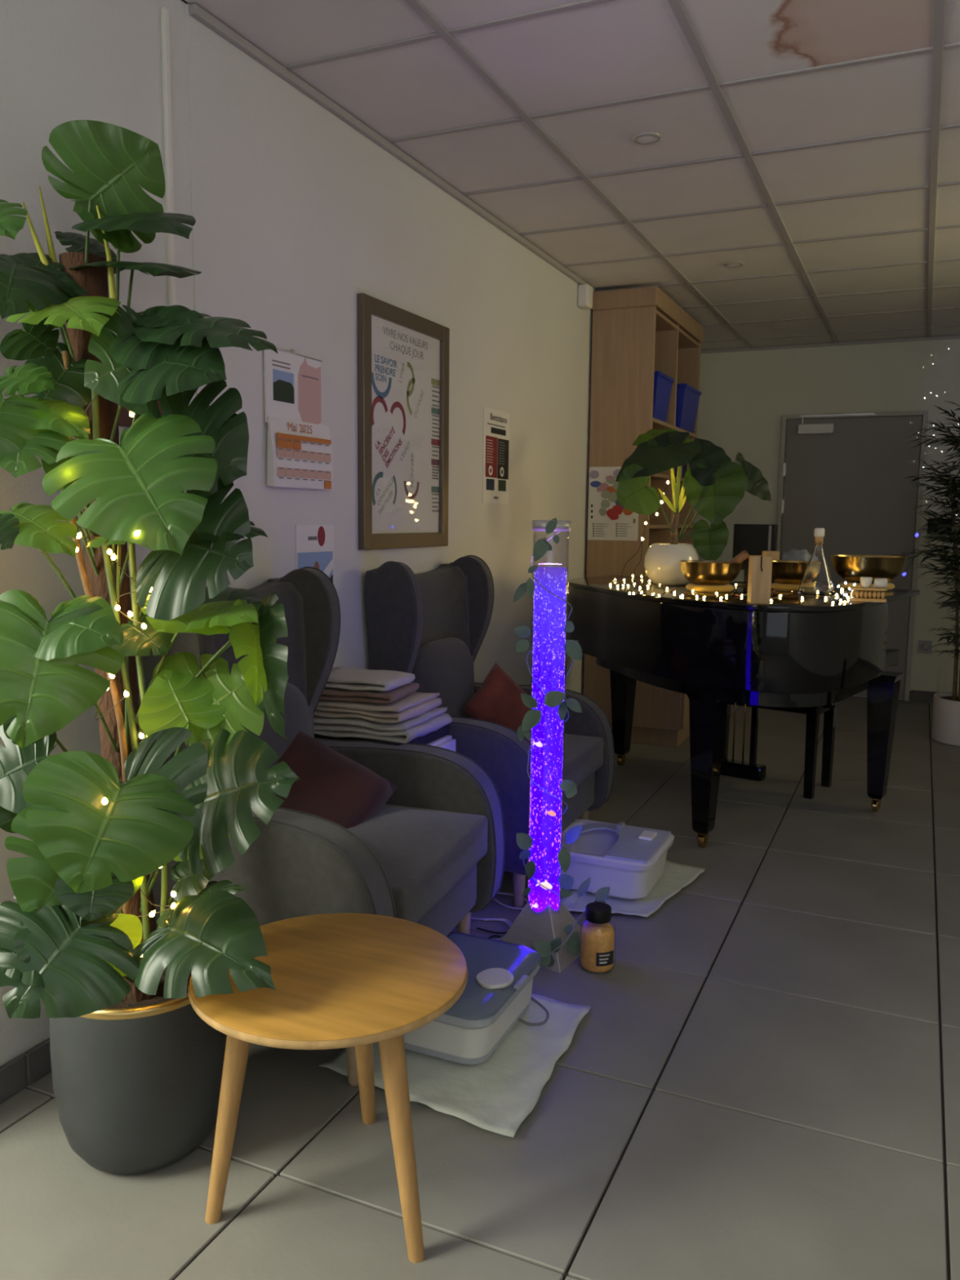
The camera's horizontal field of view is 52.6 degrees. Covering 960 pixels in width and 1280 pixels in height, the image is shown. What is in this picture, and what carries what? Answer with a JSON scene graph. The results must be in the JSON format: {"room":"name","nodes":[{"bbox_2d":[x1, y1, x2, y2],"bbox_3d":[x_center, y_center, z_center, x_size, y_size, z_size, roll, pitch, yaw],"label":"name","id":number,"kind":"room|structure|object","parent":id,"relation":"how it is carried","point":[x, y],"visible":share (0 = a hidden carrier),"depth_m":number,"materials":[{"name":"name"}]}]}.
{"room":"care facility","nodes":[
{"label":"care facility","id":0,"kind":"room"},
{"bbox_2d":[0,0,593,1066],"bbox_3d":[-0.591,-0.405,3.186,0.170,2.576,10.165,4,8,24],"label":"wall","id":1,"kind":"structure","parent":0,"point":[298,214],"depth_m":2.98,"materials":[{"name":"paint"}]},
{"bbox_2d":[0,1037,51,1102],"bbox_3d":[-0.289,0.777,3.819,0.022,0.078,4.260,4,8,24],"label":"baseboard","id":2,"kind":"structure","parent":1,"relation":"attached to","point":[23,1070],"depth_m":2.19,"materials":[{"name":"tile"}]},
{"bbox_2d":[116,399,163,426],"bbox_3d":[-0.833,-0.593,2.400,0.019,0.140,0.185,4,8,24],"label":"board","id":3,"kind":"object","parent":1,"relation":"attached to","point":[125,420],"visible":0.07,"depth_m":2.34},
{"bbox_2d":[160,6,177,306],"bbox_3d":[-0.789,-0.342,2.543,0.014,2.446,0.020,4,8,24],"label":"trim","id":4,"kind":"structure","parent":1,"relation":"attached to","point":[164,11],"depth_m":2.42,"materials":[{"name":"white"}]},
{"bbox_2d":[263,348,333,489],"bbox_3d":[-0.553,-0.676,2.982,0.032,0.415,0.324,4,8,24],"label":"wall calendar","id":5,"kind":"object","parent":1,"relation":"attached to","point":[300,451],"visible":0.98,"depth_m":2.96,"materials":[{"name":"white paper"}]},
{"bbox_2d":[272,368,293,401],"bbox_3d":[-0.588,-0.758,2.908,0.001,0.090,0.105,4,8,24],"label":"print","id":6,"kind":"object","parent":5,"relation":"attached to","point":[282,379],"depth_m":2.90,"materials":[{"name":"blue"}]},
{"bbox_2d":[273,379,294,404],"bbox_3d":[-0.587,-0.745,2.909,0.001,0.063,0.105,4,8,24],"label":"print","id":7,"kind":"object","parent":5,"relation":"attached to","point":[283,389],"depth_m":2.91,"materials":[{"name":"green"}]},
{"bbox_2d":[297,357,321,424],"bbox_3d":[-0.531,-0.768,3.032,0.001,0.225,0.125,4,8,24],"label":"print","id":8,"kind":"object","parent":5,"relation":"on","point":[309,393],"depth_m":3.03,"materials":[{"name":"pink"}]},
{"bbox_2d":[295,524,333,583],"bbox_3d":[-0.530,-0.222,3.135,0.004,0.297,0.213,4,8,24],"label":"flyer","id":9,"kind":"object","parent":1,"relation":"attached to","point":[314,544],"visible":0.53,"depth_m":3.13,"materials":[{"name":"white paper"}]},
{"bbox_2d":[297,551,333,577],"bbox_3d":[-0.530,-0.184,3.139,0.001,0.200,0.200,4,8,24],"label":"print","id":10,"kind":"object","parent":9,"relation":"attached to","point":[322,561],"depth_m":3.14,"materials":[{"name":"blue"}]},
{"bbox_2d":[314,561,319,569],"bbox_3d":[-0.528,-0.224,3.138,0.001,0.060,0.034,4,8,24],"label":"print","id":11,"kind":"object","parent":9,"relation":"attached to","point":[317,564],"depth_m":3.14,"materials":[{"name":"brown"}]},
{"bbox_2d":[317,526,324,546],"bbox_3d":[-0.515,-0.337,3.151,0.001,0.064,0.044,4,8,24],"label":"print","id":12,"kind":"object","parent":9,"relation":"on","point":[321,530],"depth_m":3.15,"materials":[{"name":"red"}]},
{"bbox_2d":[323,559,333,576],"bbox_3d":[-0.516,-0.178,3.171,0.001,0.170,0.130,4,8,24],"label":"print","id":13,"kind":"object","parent":9,"relation":"attached to","point":[327,563],"depth_m":3.20,"materials":[{"name":"white paper"}]},
{"bbox_2d":[188,3,598,292],"bbox_3d":[0.417,-1.904,4.978,0.022,0.024,5.565,4,8,24],"label":"trim","id":14,"kind":"structure","parent":1,"relation":"attached to","point":[195,11],"depth_m":3.13,"materials":[{"name":"grey"}]},
{"bbox_2d":[356,293,449,550],"bbox_3d":[-0.271,-0.773,3.605,0.025,0.858,0.657,4,8,24],"label":"framed poster","id":15,"kind":"object","parent":1,"relation":"attached to","point":[403,355],"visible":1,"depth_m":3.57,"materials":[{"name":"paper"}]},
{"bbox_2d":[372,471,383,505],"bbox_3d":[-0.363,-0.536,3.442,0.001,0.122,0.081,4,8,24],"label":"print","id":16,"kind":"object","parent":15,"relation":"attached to","point":[377,477],"depth_m":3.45,"materials":[{"name":"teal"}]},
{"bbox_2d":[371,395,387,426],"bbox_3d":[-0.354,-0.804,3.422,0.001,0.110,0.120,4,8,24],"label":"print","id":17,"kind":"object","parent":15,"relation":"attached to","point":[379,403],"depth_m":3.42,"materials":[{"name":"red"}]},
{"bbox_2d":[371,372,391,398],"bbox_3d":[-0.347,-0.893,3.424,0.001,0.080,0.146,4,8,24],"label":"print","id":18,"kind":"object","parent":15,"relation":"on","point":[381,382],"depth_m":3.43,"materials":[{"name":"blue"}]},
{"bbox_2d":[392,475,396,504],"bbox_3d":[-0.312,-0.549,3.556,0.001,0.109,0.029,4,8,24],"label":"print","id":19,"kind":"object","parent":15,"relation":"attached to","point":[394,477],"depth_m":3.55,"materials":[{"name":"teal"}]},
{"bbox_2d":[390,401,405,434],"bbox_3d":[-0.299,-0.810,3.545,0.001,0.117,0.118,4,8,24],"label":"print","id":20,"kind":"object","parent":15,"relation":"attached to","point":[397,409],"depth_m":3.54,"materials":[{"name":"red"}]},
{"bbox_2d":[406,377,415,414],"bbox_3d":[-0.257,-0.909,3.623,0.001,0.139,0.069,4,8,24],"label":"print","id":21,"kind":"object","parent":15,"relation":"attached to","point":[411,382],"depth_m":3.62,"materials":[{"name":"green"}]},
{"bbox_2d":[407,361,414,395],"bbox_3d":[-0.257,-0.968,3.614,0.001,0.125,0.058,4,8,24],"label":"print","id":22,"kind":"object","parent":15,"relation":"attached to","point":[411,365],"depth_m":3.62,"materials":[{"name":"green"}]},
{"bbox_2d":[404,480,418,499],"bbox_3d":[-0.259,-0.566,3.672,0.001,0.066,0.120,4,8,24],"label":"print","id":23,"kind":"object","parent":15,"relation":"attached to","point":[411,487],"depth_m":3.67,"materials":[{"name":"red"}]},
{"bbox_2d":[431,486,439,493],"bbox_3d":[-0.174,-0.597,3.856,0.001,0.024,0.083,4,8,24],"label":"print","id":24,"kind":"object","parent":15,"relation":"on","point":[433,489],"depth_m":3.85,"materials":[{"name":"teal"}]},
{"bbox_2d":[431,458,439,466],"bbox_3d":[-0.173,-0.702,3.842,0.001,0.024,0.083,4,8,24],"label":"print","id":25,"kind":"object","parent":15,"relation":"on","point":[434,462],"depth_m":3.83,"materials":[{"name":"red"}]},
{"bbox_2d":[431,438,439,445],"bbox_3d":[-0.173,-0.779,3.831,0.001,0.024,0.083,4,8,24],"label":"print","id":26,"kind":"object","parent":15,"relation":"on","point":[434,442],"depth_m":3.82,"materials":[{"name":"red"}]},
{"bbox_2d":[431,407,439,414],"bbox_3d":[-0.172,-0.898,3.815,0.001,0.024,0.083,4,8,24],"label":"print","id":27,"kind":"object","parent":15,"relation":"on","point":[434,411],"depth_m":3.81,"materials":[{"name":"teal"}]},
{"bbox_2d":[431,377,439,386],"bbox_3d":[-0.171,-1.008,3.800,0.001,0.024,0.083,4,8,24],"label":"print","id":28,"kind":"object","parent":15,"relation":"on","point":[435,382],"depth_m":3.79,"materials":[{"name":"green"}]},
{"bbox_2d":[482,406,509,504],"bbox_3d":[0.075,-0.828,4.396,0.003,0.417,0.295,4,8,24],"label":"notice","id":29,"kind":"object","parent":1,"relation":"attached to","point":[495,455],"visible":1,"depth_m":4.39,"materials":[{"name":"white paper"}]},
{"bbox_2d":[486,478,494,490],"bbox_3d":[0.046,-0.696,4.350,0.001,0.050,0.090,4,8,24],"label":"print","id":30,"kind":"object","parent":29,"relation":"attached to","point":[490,482],"depth_m":4.35,"materials":[{"name":"blue"}]},
{"bbox_2d":[485,435,497,478],"bbox_3d":[0.052,-0.818,4.344,0.001,0.180,0.130,4,8,24],"label":"print","id":31,"kind":"object","parent":29,"relation":"on","point":[491,441],"depth_m":4.35,"materials":[{"name":"red"}]},
{"bbox_2d":[490,426,506,435],"bbox_3d":[0.084,-0.944,4.397,0.001,0.026,0.170,4,8,24],"label":"print","id":32,"kind":"object","parent":29,"relation":"on","point":[495,431],"depth_m":4.39,"materials":[{"name":"black"}]},
{"bbox_2d":[497,480,506,491],"bbox_3d":[0.102,-0.711,4.472,0.001,0.050,0.090,4,8,24],"label":"print","id":33,"kind":"object","parent":29,"relation":"attached to","point":[501,483],"depth_m":4.47,"materials":[{"name":"grey"}]},
{"bbox_2d":[497,438,508,479],"bbox_3d":[0.106,-0.831,4.465,0.001,0.180,0.130,4,8,24],"label":"print","id":34,"kind":"object","parent":29,"relation":"on","point":[502,443],"depth_m":4.46,"materials":[{"name":"black"}]},
{"bbox_2d":[577,284,592,309],"bbox_3d":[0.573,-1.867,5.284,0.059,0.118,0.100,4,8,24],"label":"sensor","id":35,"kind":"object","parent":1,"relation":"attached to","point":[584,291],"visible":1,"depth_m":5.25,"materials":[{"name":"white plastic"}]},
{"bbox_2d":[0,696,959,1279],"bbox_3d":[1.241,1.028,2.469,4.528,0.050,10.065,4,8,24],"label":"floor","id":36,"kind":"structure","parent":0,"point":[762,1082],"depth_m":2.11,"materials":[{"name":"tile"}]},
{"bbox_2d":[0,120,299,1173],"bbox_3d":[-0.659,0.032,1.827,0.602,2.046,0.706,-1,7,-14],"label":"monstera","id":37,"kind":"object","parent":36,"relation":"on","point":[136,1072],"visible":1,"depth_m":1.77,"materials":[{"name":"green plant"}]},
{"bbox_2d":[71,393,176,956],"bbox_3d":[-0.654,0.048,1.756,0.177,1.026,0.455,-4,9,-34],"label":"fairy lights","id":38,"kind":"object","parent":37,"relation":"attached to","point":[136,533],"visible":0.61,"depth_m":1.82,"materials":[{"name":"yellow metal"}]},
{"bbox_2d":[49,964,226,1173],"bbox_3d":[-0.693,0.855,2.000,0.348,0.369,0.348,4,8,24],"label":"pot","id":39,"kind":"object","parent":37,"relation":"attached to","point":[136,1081],"depth_m":1.85,"materials":[{"name":"ceramic"}]},
{"bbox_2d":[130,566,505,1087],"bbox_3d":[-0.394,0.398,2.572,0.722,1.140,0.892,3,8,19],"label":"armchair","id":40,"kind":"object","parent":36,"relation":"on","point":[433,856],"visible":0.46,"depth_m":2.55,"materials":[{"name":"fabric"}]},
{"bbox_2d":[240,682,311,783],"bbox_3d":[-0.601,0.357,2.640,0.124,0.470,0.524,3,8,19],"label":"cushion","id":41,"kind":"object","parent":40,"relation":"on","point":[298,695],"depth_m":2.70,"materials":[{"name":"fabric"}]},
{"bbox_2d":[272,731,398,828],"bbox_3d":[-0.456,0.426,2.625,0.406,0.331,0.307,2,7,9],"label":"cushion","id":42,"kind":"object","parent":40,"relation":"on","point":[332,786],"visible":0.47,"depth_m":2.62,"materials":[{"name":"fabric"}]},
{"bbox_2d":[346,804,488,922],"bbox_3d":[-0.355,0.561,2.578,0.635,0.146,0.610,3,8,19],"label":"seat cushion","id":43,"kind":"object","parent":40,"relation":"on","point":[423,851],"depth_m":2.48,"materials":[{"name":"fabric"}]},
{"bbox_2d":[188,912,467,1262],"bbox_3d":[-0.279,0.835,1.834,0.509,0.458,0.509,4,8,24],"label":"round side table","id":44,"kind":"object","parent":36,"relation":"on","point":[345,980],"visible":0.81,"depth_m":1.74,"materials":[{"name":"brown wood"}]},
{"bbox_2d":[426,734,455,751],"bbox_3d":[-0.328,0.598,3.168,0.412,0.555,0.340,4,8,24],"label":"drawer unit","id":45,"kind":"object","parent":36,"relation":"on","point":[446,741],"visible":0.06,"depth_m":3.16,"materials":[{"name":"white plastic"}]},
{"bbox_2d":[314,724,448,746],"bbox_3d":[-0.344,0.300,3.131,0.375,0.041,0.345,4,8,24],"label":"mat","id":46,"kind":"object","parent":45,"relation":"on","point":[442,731],"visible":0.23,"depth_m":3.03,"materials":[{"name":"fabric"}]},
{"bbox_2d":[313,706,452,743],"bbox_3d":[-0.339,0.257,3.121,0.412,0.064,0.330,3,8,21],"label":"folded towel","id":47,"kind":"object","parent":46,"relation":"on","point":[404,731],"visible":0.54,"depth_m":2.98,"materials":[{"name":"fabric"}]},
{"bbox_2d":[313,692,441,723],"bbox_3d":[-0.347,0.204,3.113,0.380,0.052,0.310,4,8,22],"label":"folded towel","id":48,"kind":"object","parent":47,"relation":"on","point":[414,704],"visible":0.6,"depth_m":2.99,"materials":[{"name":"fabric"}]},
{"bbox_2d":[320,683,419,703],"bbox_3d":[-0.373,0.161,3.098,0.302,0.038,0.250,3,7,16],"label":"folded towel","id":49,"kind":"object","parent":48,"relation":"on","point":[390,696],"visible":0.65,"depth_m":2.99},
{"bbox_2d":[324,666,415,691],"bbox_3d":[-0.374,0.124,3.088,0.282,0.042,0.210,3,8,21],"label":"folded towel","id":50,"kind":"object","parent":49,"relation":"on","point":[343,677],"visible":0.94,"depth_m":3.02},
{"bbox_2d":[318,993,591,1137],"bbox_3d":[-0.043,0.985,2.389,0.517,0.020,0.593,4,8,24],"label":"towel","id":51,"kind":"object","parent":36,"relation":"on","point":[495,1095],"visible":0.46,"depth_m":2.26,"materials":[{"name":"fabric"}]},
{"bbox_2d":[403,977,533,1057],"bbox_3d":[-0.101,0.907,2.486,0.403,0.098,0.370,4,8,24],"label":"tub","id":52,"kind":"object","parent":51,"relation":"in","point":[446,1036],"depth_m":2.29,"materials":[{"name":"white plastic"}]},
{"bbox_2d":[403,932,540,1064],"bbox_3d":[-0.090,0.892,2.479,0.447,0.172,0.395,4,8,24],"label":"foot bath","id":53,"kind":"object","parent":51,"relation":"on","point":[497,992],"visible":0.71,"depth_m":2.33,"materials":[{"name":"white plastic"}]},
{"bbox_2d":[518,996,549,1026],"bbox_3d":[0.132,0.957,2.553,0.089,0.009,0.213,0,7,-2],"label":"power cable","id":54,"kind":"object","parent":51,"relation":"on","point":[540,1004],"visible":0.81,"depth_m":2.47,"materials":[{"name":"grey plastic"}]},
{"bbox_2d":[364,555,614,907],"bbox_3d":[0.051,0.273,3.603,0.722,1.140,0.892,4,8,23],"label":"armchair","id":55,"kind":"object","parent":36,"relation":"on","point":[433,625],"visible":0.62,"depth_m":3.49,"materials":[{"name":"fabric"}]},
{"bbox_2d":[411,637,473,718],"bbox_3d":[-0.150,0.230,3.684,0.124,0.470,0.524,4,8,23],"label":"cushion","id":56,"kind":"object","parent":55,"relation":"on","point":[444,666],"depth_m":3.62,"materials":[{"name":"fabric"}]},
{"bbox_2d":[462,662,532,731],"bbox_3d":[0.084,0.260,3.751,0.349,0.336,0.148,-6,10,-41],"label":"cushion","id":57,"kind":"object","parent":55,"relation":"on","point":[498,700],"visible":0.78,"depth_m":3.70,"materials":[{"name":"fabric"}]},
{"bbox_2d":[516,729,604,798],"bbox_3d":[0.089,0.436,3.606,0.635,0.146,0.610,4,8,23],"label":"seat cushion","id":58,"kind":"object","parent":55,"relation":"on","point":[583,753],"depth_m":3.55,"materials":[{"name":"fabric"}]},
{"bbox_2d":[476,927,506,933],"bbox_3d":[0.058,0.910,3.043,0.139,0.007,0.042,1,7,1],"label":"power cable","id":59,"kind":"object","parent":36,"relation":"on","point":[478,928],"visible":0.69,"depth_m":3.03,"materials":[{"name":"black plastic"}]},
{"bbox_2d":[483,918,511,940],"bbox_3d":[0.053,0.909,3.050,0.100,0.008,0.168,1,7,5],"label":"power cable","id":60,"kind":"object","parent":36,"relation":"on","point":[506,920],"visible":0.52,"depth_m":3.12,"materials":[{"name":"grey plastic"}]},
{"bbox_2d":[493,898,523,910],"bbox_3d":[0.207,0.889,3.223,0.349,0.008,0.063,3,7,15],"label":"power cable","id":61,"kind":"object","parent":36,"relation":"on","point":[495,900],"visible":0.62,"depth_m":3.23,"materials":[{"name":"grey plastic"}]},
{"bbox_2d":[471,520,582,973],"bbox_3d":[0.016,0.274,3.011,0.747,1.285,0.262,7,9,41],"label":"lamp","id":62,"kind":"object","parent":36,"relation":"on","point":[544,917],"visible":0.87,"depth_m":2.83,"materials":[{"name":"plastic"}]},
{"bbox_2d":[513,517,609,966],"bbox_3d":[0.226,0.289,2.829,0.271,1.280,0.220,-6,10,-43],"label":"leaf garland","id":63,"kind":"object","parent":62,"relation":"attached to","point":[553,699],"visible":0.88,"depth_m":2.80,"materials":[{"name":"green"}]},
{"bbox_2d":[579,902,616,973],"bbox_3d":[0.340,0.858,2.807,0.104,0.183,0.104,4,8,24],"label":"bottle","id":64,"kind":"object","parent":36,"relation":"on","point":[597,935],"visible":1,"depth_m":2.77,"materials":[{"name":"glass"}]},
{"bbox_2d":[561,860,705,917],"bbox_3d":[0.551,0.862,3.428,0.382,0.018,0.680,4,8,24],"label":"pad","id":65,"kind":"object","parent":36,"relation":"on","point":[675,877],"visible":0.44,"depth_m":3.32,"materials":[{"name":"fabric"}]},
{"bbox_2d":[560,818,674,899],"bbox_3d":[0.448,0.770,3.442,0.416,0.178,0.391,4,8,24],"label":"foot bath","id":66,"kind":"object","parent":65,"relation":"on","point":[630,860],"visible":0.81,"depth_m":3.31,"materials":[{"name":"white plastic"}]},
{"bbox_2d":[583,285,703,746],"bbox_3d":[1.153,-0.733,6.030,0.617,2.552,1.244,4,8,24],"label":"tall cabinet","id":67,"kind":"object","parent":36,"relation":"on","point":[639,332],"visible":0.4,"depth_m":5.52,"materials":[{"name":"brown wood"}]},
{"bbox_2d":[587,466,638,541],"bbox_3d":[0.759,-0.776,5.527,0.296,0.415,0.004,4,8,24],"label":"poster","id":68,"kind":"object","parent":67,"relation":"attached to","point":[607,520],"visible":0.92,"depth_m":5.54,"materials":[{"name":"white paper"}]},
{"bbox_2d":[653,370,674,422],"bbox_3d":[0.929,-1.408,5.686,0.330,0.262,0.360,4,8,24],"label":"storage box","id":69,"kind":"object","parent":67,"relation":"on","point":[663,383],"visible":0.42,"depth_m":5.59,"materials":[{"name":"blue plastic"}]},
{"bbox_2d":[675,383,701,432],"bbox_3d":[1.188,-1.472,6.218,0.360,0.262,0.450,4,8,24],"label":"storage box","id":70,"kind":"object","parent":67,"relation":"on","point":[687,397],"visible":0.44,"depth_m":6.06,"materials":[{"name":"blue plastic"}]},
{"bbox_2d":[565,574,919,848],"bbox_3d":[1.013,0.261,4.335,1.508,1.000,1.500,6,9,36],"label":"grand piano","id":71,"kind":"object","parent":36,"relation":"on","point":[791,651],"visible":0.96,"depth_m":3.73,"materials":[{"name":"black paint"}]},
{"bbox_2d":[609,574,747,599],"bbox_3d":[0.754,-0.194,3.773,0.658,0.036,1.194,4,8,24],"label":"fairy lights","id":72,"kind":"object","parent":71,"relation":"on","point":[726,596],"depth_m":3.92,"materials":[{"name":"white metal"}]},
{"bbox_2d":[615,428,770,586],"bbox_3d":[0.960,-0.605,4.362,0.679,0.712,0.362,2,7,13],"label":"potted alocasia","id":73,"kind":"object","parent":71,"relation":"on","point":[713,484],"visible":0.98,"depth_m":4.33,"materials":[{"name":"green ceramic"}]},
{"bbox_2d":[620,480,669,578],"bbox_3d":[0.762,-0.509,4.487,0.227,0.454,0.034,-1,7,-16],"label":"fairy lights","id":74,"kind":"object","parent":73,"relation":"hanging from","point":[668,482],"visible":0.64,"depth_m":4.49,"materials":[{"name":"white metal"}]},
{"bbox_2d":[644,542,698,586],"bbox_3d":[0.857,-0.340,4.357,0.242,0.184,0.242,4,8,24],"label":"pot","id":75,"kind":"object","parent":73,"relation":"attached to","point":[662,566],"depth_m":4.27,"materials":[{"name":"white ceramic"}]},
{"bbox_2d":[685,583,733,592],"bbox_3d":[0.946,-0.216,3.999,0.194,0.029,0.194,4,8,24],"label":"cushion","id":76,"kind":"object","parent":71,"relation":"on","point":[696,588],"visible":0.89,"depth_m":3.92,"materials":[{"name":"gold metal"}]},
{"bbox_2d":[679,560,742,585],"bbox_3d":[0.947,-0.273,3.991,0.256,0.098,0.256,4,8,24],"label":"bowl","id":77,"kind":"object","parent":76,"relation":"on","point":[704,572],"visible":0.88,"depth_m":3.90,"materials":[{"name":"brown metal"}]},
{"bbox_2d":[727,550,749,564],"bbox_3d":[1.015,-0.307,3.923,0.148,0.115,0.036,7,10,42],"label":"mallet","id":78,"kind":"object","parent":77,"relation":"in","point":[744,555],"visible":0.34,"depth_m":3.88,"materials":[{"name":"brown wood"}]},
{"bbox_2d":[729,524,777,586],"bbox_3d":[1.234,-0.382,4.367,0.188,0.274,0.120,5,8,30],"label":"computer monitor","id":79,"kind":"object","parent":71,"relation":"on","point":[754,539],"visible":0.48,"depth_m":4.35,"materials":[{"name":"black plastic"}]},
{"bbox_2d":[746,555,772,604],"bbox_3d":[0.989,-0.214,3.433,0.068,0.168,0.074,1,7,4],"label":"wooden block","id":80,"kind":"object","parent":71,"relation":"on","point":[760,566],"visible":1,"depth_m":3.40,"materials":[{"name":"brown wood"}]},
{"bbox_2d":[761,551,779,559],"bbox_3d":[1.279,-0.313,4.284,0.066,0.158,0.066,2,7,7],"label":"wooden block","id":81,"kind":"object","parent":71,"relation":"on","point":[775,554],"visible":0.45,"depth_m":4.24,"materials":[{"name":"brown wood"}]},
{"bbox_2d":[771,582,799,591],"bbox_3d":[1.317,-0.224,4.096,0.184,0.029,0.184,4,8,24],"label":"cushion","id":82,"kind":"object","parent":71,"relation":"on","point":[780,587],"visible":0.53,"depth_m":4.03,"materials":[{"name":"gold metal"}]},
{"bbox_2d":[771,560,808,584],"bbox_3d":[1.317,-0.282,4.089,0.236,0.098,0.236,4,8,24],"label":"bowl","id":83,"kind":"object","parent":82,"relation":"on","point":[784,571],"visible":0.51,"depth_m":4.01,"materials":[{"name":"brown metal"}]},
{"bbox_2d":[797,528,835,595],"bbox_3d":[1.332,-0.309,3.829,0.142,0.264,0.142,4,8,24],"label":"glass decanter","id":84,"kind":"object","parent":71,"relation":"on","point":[816,580],"visible":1,"depth_m":3.80,"materials":[{"name":"white"}]},
{"bbox_2d":[801,585,853,604],"bbox_3d":[1.243,-0.148,3.448,0.153,0.036,0.917,4,8,24],"label":"fairy lights","id":85,"kind":"object","parent":71,"relation":"on","point":[845,601],"depth_m":3.63,"materials":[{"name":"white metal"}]},
{"bbox_2d":[839,581,894,590],"bbox_3d":[1.682,-0.236,4.224,0.224,0.029,0.224,4,8,24],"label":"cushion","id":86,"kind":"object","parent":71,"relation":"on","point":[849,584],"visible":0.47,"depth_m":4.16,"materials":[{"name":"gold metal"}]},
{"bbox_2d":[830,555,908,583],"bbox_3d":[1.683,-0.306,4.215,0.316,0.115,0.316,4,8,24],"label":"bowl","id":87,"kind":"object","parent":86,"relation":"on","point":[851,568],"visible":0.83,"depth_m":4.10,"materials":[{"name":"brown metal"}]},
{"bbox_2d":[848,587,887,602],"bbox_3d":[1.420,-0.165,3.555,0.125,0.050,0.040,3,7,16],"label":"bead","id":88,"kind":"object","parent":71,"relation":"on","point":[861,593],"visible":1,"depth_m":3.54,"materials":[{"name":"brown wood"}]},
{"bbox_2d":[860,577,872,587],"bbox_3d":[1.416,-0.211,3.561,0.042,0.038,0.042,4,8,24],"label":"pot","id":89,"kind":"object","parent":88,"relation":"on","point":[865,582],"visible":1,"depth_m":3.54,"materials":[{"name":"white ceramic"}]},
{"bbox_2d":[874,577,887,588],"bbox_3d":[1.468,-0.208,3.554,0.044,0.036,0.036,2,7,13],"label":"salt shaker","id":90,"kind":"object","parent":88,"relation":"on","point":[882,583],"visible":1,"depth_m":3.54,"materials":[{"name":"ceramic"}]},
{"bbox_3d":[1.390,-0.260,4.291,0.200,0.054,0.160,4,8,24],"label":"case","id":91,"kind":"object","parent":71,"relation":"on","visible":0},
{"bbox_2d":[779,548,811,560],"bbox_3d":[1.391,-0.345,4.277,0.178,0.116,0.156,4,8,24],"label":"crumpled cloth","id":92,"kind":"object","parent":91,"relation":"on","point":[794,554],"visible":0.36,"depth_m":4.23,"materials":[{"name":"grey fabric"}]},
{"bbox_2d":[726,702,838,799],"bbox_3d":[1.411,0.440,4.800,0.656,0.538,0.340,6,9,36],"label":"piano bench","id":93,"kind":"object","parent":36,"relation":"on","point":[829,711],"visible":0.16,"depth_m":4.56,"materials":[{"name":"black paint"}]},
{"bbox_2d":[902,400,959,746],"bbox_3d":[2.865,-0.395,5.699,0.762,2.001,0.772,-1,7,-12],"label":"potted plant","id":94,"kind":"object","parent":36,"relation":"on","point":[945,729],"visible":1,"depth_m":5.70,"materials":[{"name":"plant"}]},
{"bbox_2d":[902,533,918,576],"bbox_3d":[2.517,-0.499,5.677,0.024,0.256,0.094,-2,8,-23],"label":"fairy lights","id":95,"kind":"object","parent":94,"relation":"attached to","point":[904,574],"visible":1,"depth_m":5.67,"materials":[{"name":"blue plastic"}]},
{"bbox_2d":[931,691,959,746],"bbox_3d":[2.897,0.471,5.769,0.384,0.266,0.384,4,8,24],"label":"planter","id":96,"kind":"object","parent":36,"relation":"on","point":[945,729],"depth_m":5.70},
{"bbox_2d":[181,0,959,350],"bbox_3d":[1.269,-1.609,2.138,4.528,0.126,10.065,4,8,24],"label":"ceiling","id":97,"kind":"structure","parent":0,"point":[813,146],"depth_m":3.22,"materials":[{"name":"white tile"}]},
{"bbox_2d":[631,131,660,144],"bbox_3d":[0.565,-1.702,3.297,0.096,0.007,0.096,4,8,24],"label":"recessed light","id":98,"kind":"object","parent":97,"relation":"in","point":[648,137],"visible":1,"depth_m":3.29,"materials":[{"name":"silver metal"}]},
{"bbox_2d":[724,261,744,267],"bbox_3d":[1.285,-1.898,4.908,0.096,0.007,0.096,4,8,24],"label":"recessed light","id":99,"kind":"object","parent":97,"relation":"in","point":[733,264],"visible":1,"depth_m":4.90,"materials":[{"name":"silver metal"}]},
{"bbox_2d":[693,334,959,700],"bbox_3d":[3.491,-0.872,6.844,4.428,2.676,0.120,4,8,24],"label":"wall","id":100,"kind":"structure","parent":0,"point":[744,397],"depth_m":7.06,"materials":[{"name":"paint"}]},
{"bbox_2d":[700,335,959,353],"bbox_3d":[3.486,-2.080,6.623,4.206,0.020,0.020,4,8,24],"label":"trim","id":101,"kind":"structure","parent":100,"relation":"attached to","point":[947,337],"depth_m":7.03,"materials":[{"name":"grey"}]},
{"bbox_2d":[776,410,928,701],"bbox_3d":[2.678,-0.611,7.128,0.986,2.070,0.114,4,8,24],"label":"door","id":102,"kind":"structure","parent":100,"relation":"in","point":[844,475],"depth_m":7.05,"materials":[{"name":"grey paint"}]},
{"bbox_2d":[909,689,937,702],"bbox_3d":[3.746,0.444,6.813,3.578,0.078,0.014,4,8,24],"label":"baseboard","id":103,"kind":"structure","parent":100,"relation":"attached to","point":[915,695],"depth_m":7.05,"materials":[{"name":"tile"}]},
{"bbox_2d":[917,640,932,653],"bbox_3d":[3.209,0.050,7.003,0.090,0.090,0.025,4,8,24],"label":"wall socket","id":104,"kind":"object","parent":100,"relation":"attached to","point":[923,646],"visible":1,"depth_m":7.00,"materials":[{"name":"grey plastic"}]},
{"bbox_2d":[927,518,951,534],"bbox_3d":[3.261,-0.804,6.873,0.170,0.110,0.028,4,8,24],"label":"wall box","id":105,"kind":"object","parent":100,"relation":"attached to","point":[929,519],"visible":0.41,"depth_m":6.88,"materials":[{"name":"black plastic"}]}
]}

